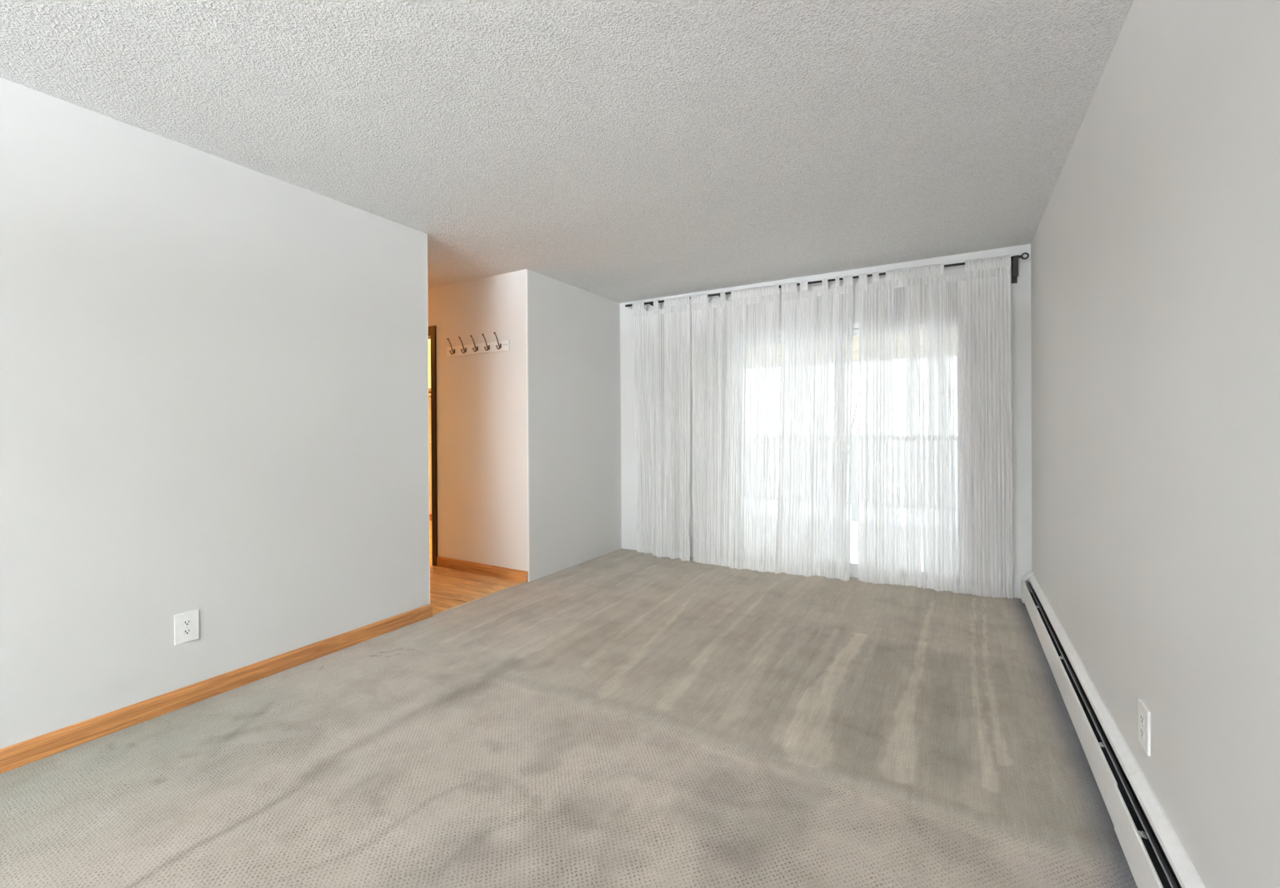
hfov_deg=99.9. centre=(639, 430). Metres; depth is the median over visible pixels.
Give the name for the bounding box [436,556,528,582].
baseboard
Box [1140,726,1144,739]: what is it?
receptacle
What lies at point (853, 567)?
door
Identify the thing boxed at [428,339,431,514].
wall
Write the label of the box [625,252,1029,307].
curtain rod
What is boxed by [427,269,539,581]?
wall
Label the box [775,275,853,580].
sheer curtain
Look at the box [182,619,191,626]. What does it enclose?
receptacle
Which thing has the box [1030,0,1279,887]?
wall
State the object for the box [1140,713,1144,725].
receptacle
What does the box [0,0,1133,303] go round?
ceiling
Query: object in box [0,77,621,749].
wall
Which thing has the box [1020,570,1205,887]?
baseboard heater
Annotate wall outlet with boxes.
[174,610,199,645]
[1138,698,1150,756]
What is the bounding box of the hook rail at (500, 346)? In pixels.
[446,332,509,356]
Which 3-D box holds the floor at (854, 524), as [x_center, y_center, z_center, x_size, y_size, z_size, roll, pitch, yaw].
[2.234,1.246,5.809,7.000,0.110,2.927,0,0,30]
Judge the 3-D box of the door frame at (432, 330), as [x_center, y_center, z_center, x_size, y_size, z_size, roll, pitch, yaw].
[-2.150,0.140,5.000,0.918,2.109,0.137,0,0,30]
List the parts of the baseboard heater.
panel, panel, panel, panel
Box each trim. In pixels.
[426,234,429,604]
[432,581,525,615]
[525,269,529,582]
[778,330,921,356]
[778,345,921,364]
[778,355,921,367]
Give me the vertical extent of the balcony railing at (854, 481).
1.130 m
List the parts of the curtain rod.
rod, rod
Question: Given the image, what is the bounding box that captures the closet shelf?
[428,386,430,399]
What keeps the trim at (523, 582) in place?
on the floor at (620, 718)
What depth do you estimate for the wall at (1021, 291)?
3.89 m
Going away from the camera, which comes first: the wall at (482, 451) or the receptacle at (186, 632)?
the receptacle at (186, 632)
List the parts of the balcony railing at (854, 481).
post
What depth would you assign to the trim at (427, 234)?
3.42 m
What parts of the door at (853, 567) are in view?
sliding sash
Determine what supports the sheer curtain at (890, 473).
hanging from the curtain rod
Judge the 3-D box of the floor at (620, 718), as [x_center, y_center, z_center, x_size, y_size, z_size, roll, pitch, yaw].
[-3.211,1.256,1.272,7.760,0.102,10.750,0,0,30]
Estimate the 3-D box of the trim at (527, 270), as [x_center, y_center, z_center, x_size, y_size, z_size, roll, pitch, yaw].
[-0.873,-0.034,4.197,0.012,2.437,0.012,0,0,30]
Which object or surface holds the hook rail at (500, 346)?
attached to the wall at (482, 451)
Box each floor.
[0,520,1137,887]
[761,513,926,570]
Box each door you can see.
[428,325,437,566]
[738,316,923,585]
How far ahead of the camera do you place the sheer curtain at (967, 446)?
3.79 m
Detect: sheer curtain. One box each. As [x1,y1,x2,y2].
[632,295,690,561]
[690,284,779,572]
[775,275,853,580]
[857,265,922,588]
[919,255,1014,599]
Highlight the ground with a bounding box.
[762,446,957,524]
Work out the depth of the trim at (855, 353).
7.09 m
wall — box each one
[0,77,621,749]
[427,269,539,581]
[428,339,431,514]
[620,244,1032,598]
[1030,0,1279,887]
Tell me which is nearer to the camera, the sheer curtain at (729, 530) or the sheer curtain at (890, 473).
the sheer curtain at (890, 473)
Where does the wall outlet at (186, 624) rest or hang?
attached to the wall at (214, 381)
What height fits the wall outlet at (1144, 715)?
0.122 m
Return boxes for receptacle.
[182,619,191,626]
[182,628,191,635]
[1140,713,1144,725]
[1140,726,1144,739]
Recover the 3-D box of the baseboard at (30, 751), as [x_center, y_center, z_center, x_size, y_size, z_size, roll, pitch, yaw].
[-3.392,1.171,-0.103,0.012,0.082,8.193,0,0,30]
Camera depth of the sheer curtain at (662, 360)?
4.97 m
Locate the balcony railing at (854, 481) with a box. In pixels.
[772,434,957,521]
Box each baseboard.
[0,603,432,774]
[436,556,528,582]

